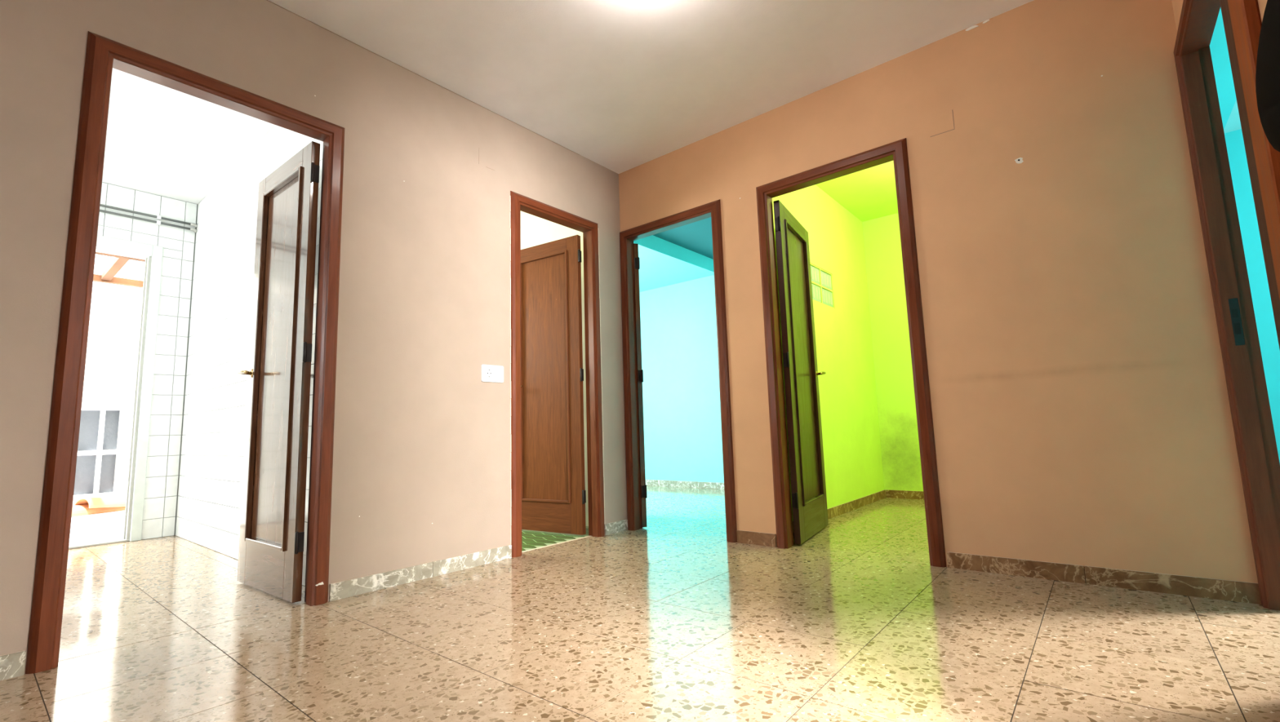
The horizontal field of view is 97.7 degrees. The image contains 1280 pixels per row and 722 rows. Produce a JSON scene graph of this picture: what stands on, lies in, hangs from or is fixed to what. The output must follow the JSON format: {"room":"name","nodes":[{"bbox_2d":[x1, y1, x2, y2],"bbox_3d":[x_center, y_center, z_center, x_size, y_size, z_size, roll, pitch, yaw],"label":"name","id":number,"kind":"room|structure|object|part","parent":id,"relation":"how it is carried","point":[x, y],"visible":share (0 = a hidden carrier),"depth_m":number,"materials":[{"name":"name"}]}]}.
{"room":"apartment hallway","nodes":[
{"label":"apartment hallway","id":0,"kind":"room"},
{"bbox_2d":[69,529,124,544],"bbox_3d":[-5.494,1.549,5.010,4.065,0.130,6.000,-7,-9,39],"label":"floor","id":1,"kind":"structure","parent":0,"point":[105,535],"depth_m":4.32,"materials":[{"name":"white"}]},
{"bbox_2d":[70,510,125,535],"bbox_3d":[-4.647,1.314,4.445,0.230,0.145,1.580,-7,-9,39],"label":"ledge","id":2,"kind":"object","parent":1,"relation":"on","point":[113,521],"depth_m":4.55,"materials":[{"name":"white"}]},
{"bbox_2d":[71,504,125,517],"bbox_3d":[-4.512,1.216,4.617,0.170,0.085,0.400,-4,-7,17],"label":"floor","id":3,"kind":"structure","parent":2,"relation":"on","point":[77,510],"depth_m":4.54,"materials":[{"name":"tile"}]},
{"bbox_2d":[74,497,126,508],"bbox_3d":[-4.456,1.183,4.694,0.170,0.120,0.405,-3,-7,9],"label":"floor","id":4,"kind":"structure","parent":3,"relation":"on","point":[94,503],"depth_m":4.59,"materials":[{"name":"tile"}]},
{"bbox_2d":[72,286,142,506],"bbox_3d":[-4.835,0.397,4.704,0.200,2.100,5.200,-7,-9,39],"label":"wall","id":5,"kind":"structure","parent":0,"point":[114,324],"depth_m":4.89,"materials":[{"name":"white paint"}]},
{"bbox_2d":[73,408,124,497],"bbox_3d":[-4.655,0.772,4.749,0.064,0.745,0.355,-7,-9,39],"label":"window","id":6,"kind":"structure","parent":5,"relation":"in","point":[100,431],"depth_m":4.78,"materials":[{"name":"white glass"}]},
{"bbox_3d":[-4.703,0.957,4.690,0.006,0.323,0.185,-7,-9,39],"label":"pane","id":7,"kind":"part","parent":6,"relation":"part of","materials":[{"name":"glass"}]},
{"bbox_3d":[-4.714,0.589,4.736,0.006,0.340,0.185,-7,-9,39],"label":"pane","id":8,"kind":"part","parent":6,"relation":"part of","materials":[{"name":"glass"}]},
{"bbox_3d":[-4.595,0.970,4.821,0.006,0.323,0.095,-7,-9,39],"label":"pane","id":9,"kind":"part","parent":6,"relation":"part of","materials":[{"name":"glass"}]},
{"bbox_3d":[-4.606,0.601,4.866,0.006,0.340,0.095,-7,-9,39],"label":"pane","id":10,"kind":"part","parent":6,"relation":"part of","materials":[{"name":"glass"}]},
{"bbox_2d":[97,182,198,540],"bbox_3d":[-4.327,-0.040,3.371,0.140,2.610,2.740,-7,-9,39],"label":"wall","id":11,"kind":"structure","parent":0,"point":[168,395],"depth_m":4.19,"materials":[{"name":"grey tile"}]},
{"bbox_2d":[68,235,163,549],"bbox_3d":[-3.890,0.184,3.863,0.166,2.160,0.774,-7,-9,39],"label":"door","id":12,"kind":"structure","parent":11,"relation":"in","point":[153,255],"depth_m":4.07,"materials":[{"name":"white wood"}]},
{"bbox_3d":[-3.865,1.249,3.736,0.150,0.014,0.670,-7,-9,39],"label":"sill","id":13,"kind":"part","parent":12,"relation":"part of","materials":[{"name":"grey metal"}]},
{"bbox_2d":[99,209,196,232],"bbox_3d":[-4.006,-1.087,3.793,0.034,0.034,1.621,-7,-9,39],"label":"pipe","id":14,"kind":"object","parent":11,"relation":"attached to","point":[157,222],"visible":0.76,"depth_m":4.18,"materials":[{"name":"grey metal"}]},
{"bbox_2d":[99,204,197,227],"bbox_3d":[-4.007,-1.126,3.798,0.034,0.034,1.621,-7,-9,39],"label":"pipe","id":15,"kind":"object","parent":11,"relation":"attached to","point":[157,217],"visible":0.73,"depth_m":4.20,"materials":[{"name":"grey metal"}]},
{"bbox_2d":[175,124,323,586],"bbox_3d":[-2.433,-0.083,3.497,2.906,2.610,0.100,-7,-9,39],"label":"wall","id":16,"kind":"structure","parent":0,"point":[209,504],"depth_m":3.68,"materials":[{"name":"grey tile"}]},
{"bbox_2d":[0,0,626,674],"bbox_3d":[-2.683,-0.387,0.903,0.040,2.595,8.000,-7,-9,39],"label":"wall","id":17,"kind":"structure","parent":0,"point":[421,468],"depth_m":2.60,"materials":[{"name":"beige paint"}]},
{"bbox_2d":[25,31,344,674],"bbox_3d":[-1.881,-0.033,2.359,0.750,2.100,0.852,-7,-9,39],"label":"door","id":18,"kind":"structure","parent":17,"relation":"in","point":[272,535],"depth_m":2.39,"materials":[{"name":"brown wood"}]},
{"bbox_3d":[-1.907,0.055,2.719,0.123,0.024,0.064,-7,-9,37],"label":"lever handle","id":19,"kind":"part","parent":18,"relation":"part of","materials":[{"name":"gold metal"}]},
{"bbox_3d":[-1.889,0.000,2.757,0.016,1.723,0.024,-7,-9,37],"label":"panel moulding","id":20,"kind":"part","parent":18,"relation":"part of","materials":[{"name":"brown wood"}]},
{"bbox_3d":[-1.687,0.824,2.517,0.430,0.016,0.024,-7,-9,38],"label":"panel moulding","id":21,"kind":"part","parent":18,"relation":"part of","materials":[{"name":"brown wood"}]},
{"bbox_3d":[-1.675,0.928,2.517,0.454,0.200,0.035,-7,-9,37],"label":"rail","id":22,"kind":"part","parent":18,"relation":"part of","materials":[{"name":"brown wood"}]},
{"bbox_3d":[-1.739,-0.869,2.726,0.430,0.016,0.024,-7,-9,38],"label":"panel moulding","id":23,"kind":"part","parent":18,"relation":"part of","materials":[{"name":"brown wood"}]},
{"bbox_3d":[-1.731,-0.919,2.744,0.454,0.095,0.035,-7,-9,37],"label":"rail","id":24,"kind":"part","parent":18,"relation":"part of","materials":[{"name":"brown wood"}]},
{"bbox_3d":[-1.538,-0.045,2.486,0.016,1.723,0.024,-7,-9,37],"label":"panel moulding","id":25,"kind":"part","parent":18,"relation":"part of","materials":[{"name":"brown wood"}]},
{"bbox_3d":[-1.421,0.757,2.335,0.007,0.080,0.029,-7,-9,38],"label":"hinge plate","id":26,"kind":"part","parent":18,"relation":"part of","materials":[{"name":"black metal"}]},
{"bbox_3d":[-1.445,-0.036,2.433,0.007,0.080,0.029,-7,-9,38],"label":"hinge plate","id":27,"kind":"part","parent":18,"relation":"part of","materials":[{"name":"black metal"}]},
{"bbox_3d":[-1.470,-0.850,2.533,0.007,0.080,0.029,-7,-9,38],"label":"hinge plate","id":28,"kind":"part","parent":18,"relation":"part of","materials":[{"name":"black metal"}]},
{"bbox_2d":[0,520,627,681],"bbox_3d":[-2.631,0.813,0.735,0.011,0.071,7.986,-7,-9,39],"label":"baseboard","id":29,"kind":"structure","parent":17,"relation":"attached to","point":[12,665],"depth_m":2.58,"materials":[{"name":"grey stone"}]},
{"bbox_2d":[480,364,503,382],"bbox_3d":[-0.809,0.070,3.076,0.014,0.094,0.142,-7,-9,39],"label":"wall socket","id":30,"kind":"object","parent":17,"relation":"attached to","point":[489,373],"visible":1,"depth_m":3.07,"materials":[{"name":"white plastic"}]},
{"bbox_2d":[509,191,604,558],"bbox_3d":[-0.778,0.097,3.695,0.763,2.100,0.754,-7,-9,39],"label":"door","id":31,"kind":"structure","parent":17,"relation":"in","point":[548,492],"depth_m":3.79,"materials":[{"name":"brown wood"}]},
{"bbox_3d":[-0.856,0.123,4.018,0.016,1.723,0.024,-6,-8,32],"label":"panel moulding","id":32,"kind":"part","parent":31,"relation":"part of","materials":[{"name":"brown wood"}]},
{"bbox_3d":[-0.697,-0.744,4.008,0.420,0.016,0.024,-6,-8,32],"label":"panel moulding","id":33,"kind":"part","parent":31,"relation":"part of","materials":[{"name":"brown wood"}]},
{"bbox_3d":[-0.691,-0.793,4.027,0.444,0.095,0.035,-6,-8,32],"label":"rail","id":34,"kind":"part","parent":31,"relation":"part of","materials":[{"name":"brown wood"}]},
{"bbox_3d":[-0.645,0.950,3.800,0.420,0.016,0.024,-6,-8,32],"label":"panel moulding","id":35,"kind":"part","parent":31,"relation":"part of","materials":[{"name":"brown wood"}]},
{"bbox_3d":[-0.634,1.054,3.800,0.444,0.200,0.035,-6,-8,32],"label":"rail","id":36,"kind":"part","parent":31,"relation":"part of","materials":[{"name":"brown wood"}]},
{"bbox_3d":[-0.487,0.083,3.789,0.016,1.723,0.024,-6,-8,32],"label":"panel moulding","id":37,"kind":"part","parent":31,"relation":"part of","materials":[{"name":"brown wood"}]},
{"bbox_3d":[-0.390,0.093,3.746,0.008,0.080,0.029,-6,-8,32],"label":"hinge plate","id":38,"kind":"part","parent":31,"relation":"part of","materials":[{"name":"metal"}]},
{"bbox_3d":[-0.365,0.886,3.648,0.008,0.080,0.029,-6,-8,32],"label":"hinge plate","id":39,"kind":"part","parent":31,"relation":"part of","materials":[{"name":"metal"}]},
{"bbox_2d":[0,485,1279,721],"bbox_3d":[-0.962,0.883,0.946,8.200,0.121,10.650,-7,-9,39],"label":"floor","id":40,"kind":"structure","parent":0,"point":[668,620],"depth_m":1.78,"materials":[{"name":"stone"}]},
{"bbox_2d":[521,536,590,552],"bbox_3d":[-0.516,1.110,3.378,0.018,0.005,0.641,-7,-9,39],"label":"threshold","id":41,"kind":"object","parent":40,"relation":"on","point":[586,536],"visible":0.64,"depth_m":3.37,"materials":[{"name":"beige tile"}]},
{"bbox_2d":[102,0,1241,259],"bbox_3d":[-1.070,-1.749,1.272,8.145,0.130,10.580,-7,-9,39],"label":"ceiling","id":42,"kind":"structure","parent":0,"point":[622,86],"depth_m":2.93,"materials":[{"name":"white paint"}]},
{"bbox_2d":[633,235,714,292],"bbox_3d":[-0.455,-1.070,5.953,1.564,0.148,2.327,-7,-9,39],"label":"soffit","id":43,"kind":"structure","parent":42,"relation":"attached to","point":[663,263],"depth_m":6.01,"materials":[{"name":"paint"}]},
{"bbox_2d":[1209,8,1236,129],"bbox_3d":[2.521,-1.623,2.381,0.331,0.070,3.920,-7,-9,39],"label":"beam","id":44,"kind":"structure","parent":42,"relation":"attached to","point":[1227,98],"depth_m":2.95,"materials":[{"name":"teal paint"}]},
{"bbox_2d":[639,213,923,491],"bbox_3d":[1.690,0.033,5.631,5.248,2.650,0.110,-7,-9,39],"label":"wall","id":45,"kind":"structure","parent":0,"point":[681,392],"depth_m":6.33,"materials":[{"name":"paint"}]},
{"bbox_2d":[645,480,724,489],"bbox_3d":[0.953,1.357,6.056,3.108,0.071,0.011,-7,-9,39],"label":"baseboard","id":46,"kind":"structure","parent":45,"relation":"attached to","point":[648,482],"depth_m":6.40,"materials":[{"name":"grey stone"}]},
{"bbox_2d":[885,489,924,500],"bbox_3d":[2.941,1.093,4.408,1.914,0.071,0.011,-7,-9,39],"label":"baseboard","id":47,"kind":"structure","parent":45,"relation":"attached to","point":[907,495],"depth_m":4.91,"materials":[{"name":"brown stone"}]},
{"bbox_2d":[772,184,884,520],"bbox_3d":[1.428,-0.120,4.323,0.035,2.650,2.372,-7,-9,39],"label":"wall","id":48,"kind":"structure","parent":0,"point":[852,454],"depth_m":4.57,"materials":[{"name":"paint"}]},
{"bbox_2d":[809,262,834,308],"bbox_3d":[1.389,-0.581,4.376,0.061,0.290,0.500,-7,-9,39],"label":"window","id":49,"kind":"structure","parent":48,"relation":"in","point":[821,280],"depth_m":4.38,"materials":[{"name":"glass"}]},
{"bbox_2d":[791,489,885,533],"bbox_3d":[1.462,1.105,4.130,0.011,0.070,2.300,-7,-9,39],"label":"baseboard","id":50,"kind":"structure","parent":48,"relation":"attached to","point":[836,511],"depth_m":4.39,"materials":[{"name":"brown stone"}]},
{"bbox_2d":[520,0,1257,583],"bbox_3d":[0.243,-0.145,3.663,5.098,2.610,0.079,-7,-9,39],"label":"wall","id":51,"kind":"structure","parent":0,"point":[1081,407],"depth_m":2.44,"materials":[{"name":"beige paint"}]},
{"bbox_2d":[619,199,737,542],"bbox_3d":[0.068,0.102,3.944,0.340,2.100,1.438,3,-8,-33],"label":"door","id":52,"kind":"structure","parent":51,"relation":"in","point":[636,486],"depth_m":3.83,"materials":[{"name":"brown wood"}]},
{"bbox_3d":[-0.024,-0.708,4.050,0.029,0.080,0.008,1,-7,-20],"label":"hinge plate","id":53,"kind":"part","parent":52,"relation":"part of","materials":[{"name":"metal"}]},
{"bbox_3d":[0.001,0.106,3.950,0.029,0.080,0.008,1,-7,-20],"label":"hinge plate","id":54,"kind":"part","parent":52,"relation":"part of","materials":[{"name":"metal"}]},
{"bbox_3d":[0.026,0.899,3.852,0.029,0.080,0.008,1,-7,-20],"label":"hinge plate","id":55,"kind":"part","parent":52,"relation":"part of","materials":[{"name":"metal"}]},
{"bbox_2d":[755,137,946,567],"bbox_3d":[1.261,-0.015,3.291,0.937,2.100,0.788,-7,-9,39],"label":"door","id":56,"kind":"structure","parent":51,"relation":"in","point":[807,476],"depth_m":3.21,"materials":[{"name":"brown wood"}]},
{"bbox_3d":[0.825,-0.820,3.351,0.029,0.080,0.008,-6,-8,30],"label":"hinge plate","id":57,"kind":"part","parent":56,"relation":"part of","materials":[{"name":"metal"}]},
{"bbox_3d":[0.850,-0.006,3.251,0.029,0.080,0.008,-6,-8,30],"label":"hinge plate","id":58,"kind":"part","parent":56,"relation":"part of","materials":[{"name":"metal"}]},
{"bbox_3d":[0.875,0.787,3.153,0.029,0.080,0.008,-6,-8,30],"label":"hinge plate","id":59,"kind":"part","parent":56,"relation":"part of","materials":[{"name":"metal"}]},
{"bbox_3d":[0.997,-0.891,3.656,0.035,0.095,0.484,-6,-8,30],"label":"rail","id":60,"kind":"part","parent":56,"relation":"part of","materials":[{"name":"green wood"}]},
{"bbox_3d":[0.915,-0.016,3.334,0.024,1.723,0.016,-6,-8,30],"label":"panel moulding","id":61,"kind":"part","parent":56,"relation":"part of","materials":[{"name":"green wood"}]},
{"bbox_3d":[1.012,-0.841,3.642,0.024,0.016,0.460,-6,-8,30],"label":"panel moulding","id":62,"kind":"part","parent":56,"relation":"part of","materials":[{"name":"green wood"}]},
{"bbox_3d":[1.160,0.027,3.740,0.024,1.723,0.016,-6,-8,30],"label":"panel moulding","id":63,"kind":"part","parent":56,"relation":"part of","materials":[{"name":"green wood"}]},
{"bbox_3d":[1.054,0.957,3.428,0.035,0.200,0.484,-6,-8,30],"label":"rail","id":64,"kind":"part","parent":56,"relation":"part of","materials":[{"name":"green wood"}]},
{"bbox_3d":[1.064,0.852,3.433,0.024,0.016,0.460,-6,-8,30],"label":"panel moulding","id":65,"kind":"part","parent":56,"relation":"part of","materials":[{"name":"green wood"}]},
{"bbox_3d":[1.192,0.082,3.711,0.064,0.024,0.123,-6,-8,30],"label":"lever handle","id":66,"kind":"part","parent":56,"relation":"part of","materials":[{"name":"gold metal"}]},
{"bbox_2d":[736,530,1261,604],"bbox_3d":[1.377,0.920,2.609,2.098,0.071,0.011,-7,-9,39],"label":"baseboard","id":67,"kind":"structure","parent":51,"relation":"attached to","point":[1203,588],"depth_m":2.23,"materials":[{"name":"brown stone"}]},
{"bbox_2d":[1171,0,1267,31],"bbox_3d":[-0.387,-0.689,-0.978,0.033,2.595,8.000,-7,-9,39],"label":"wall","id":68,"kind":"structure","parent":0,"point":[1176,4],"depth_m":2.11,"materials":[{"name":"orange paint"}]},
{"bbox_2d":[1173,0,1279,611],"bbox_3d":[1.824,-0.246,1.640,0.098,2.120,1.100,-7,-9,39],"label":"door","id":69,"kind":"structure","parent":68,"relation":"in","point":[1242,357],"depth_m":1.97,"materials":[{"name":"brown wood"}]},
{"bbox_3d":[2.134,-0.140,2.000,0.024,0.170,0.002,-7,-9,39],"label":"strike plate","id":70,"kind":"part","parent":69,"relation":"part of","materials":[{"name":"metal"}]},
{"bbox_3d":[1.484,-0.279,1.288,0.026,2.120,0.122,-7,-9,39],"label":"casing","id":71,"kind":"part","parent":69,"relation":"part of","materials":[{"name":"brown wood"}]},
{"bbox_2d":[1255,0,1279,151],"bbox_3d":[1.164,-0.628,0.994,0.081,0.491,0.542,-7,-9,39],"label":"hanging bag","id":72,"kind":"object","parent":68,"relation":"hanging from","point":[1268,61],"visible":1,"depth_m":1.03,"materials":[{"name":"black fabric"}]},
{"bbox_2d":[1224,128,1279,463],"bbox_3d":[4.529,-0.353,3.210,2.252,2.650,0.100,-7,-9,39],"label":"wall","id":73,"kind":"structure","parent":0,"point":[1249,228],"depth_m":3.62,"materials":[{"name":"teal paint"}]},
{"bbox_3d":[-3.860,0.134,5.060,1.305,2.650,0.150,-7,-9,39],"label":"wall","id":74,"kind":"structure","parent":0,"visible":0},
{"bbox_2d":[93,252,145,288],"bbox_3d":[-4.656,-0.836,4.414,1.490,0.104,2.000,-7,-9,39],"label":"canopy","id":75,"kind":"object","parent":74,"relation":"attached to","point":[108,276],"visible":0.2,"depth_m":4.88,"materials":[{"name":"wood"}]}
]}

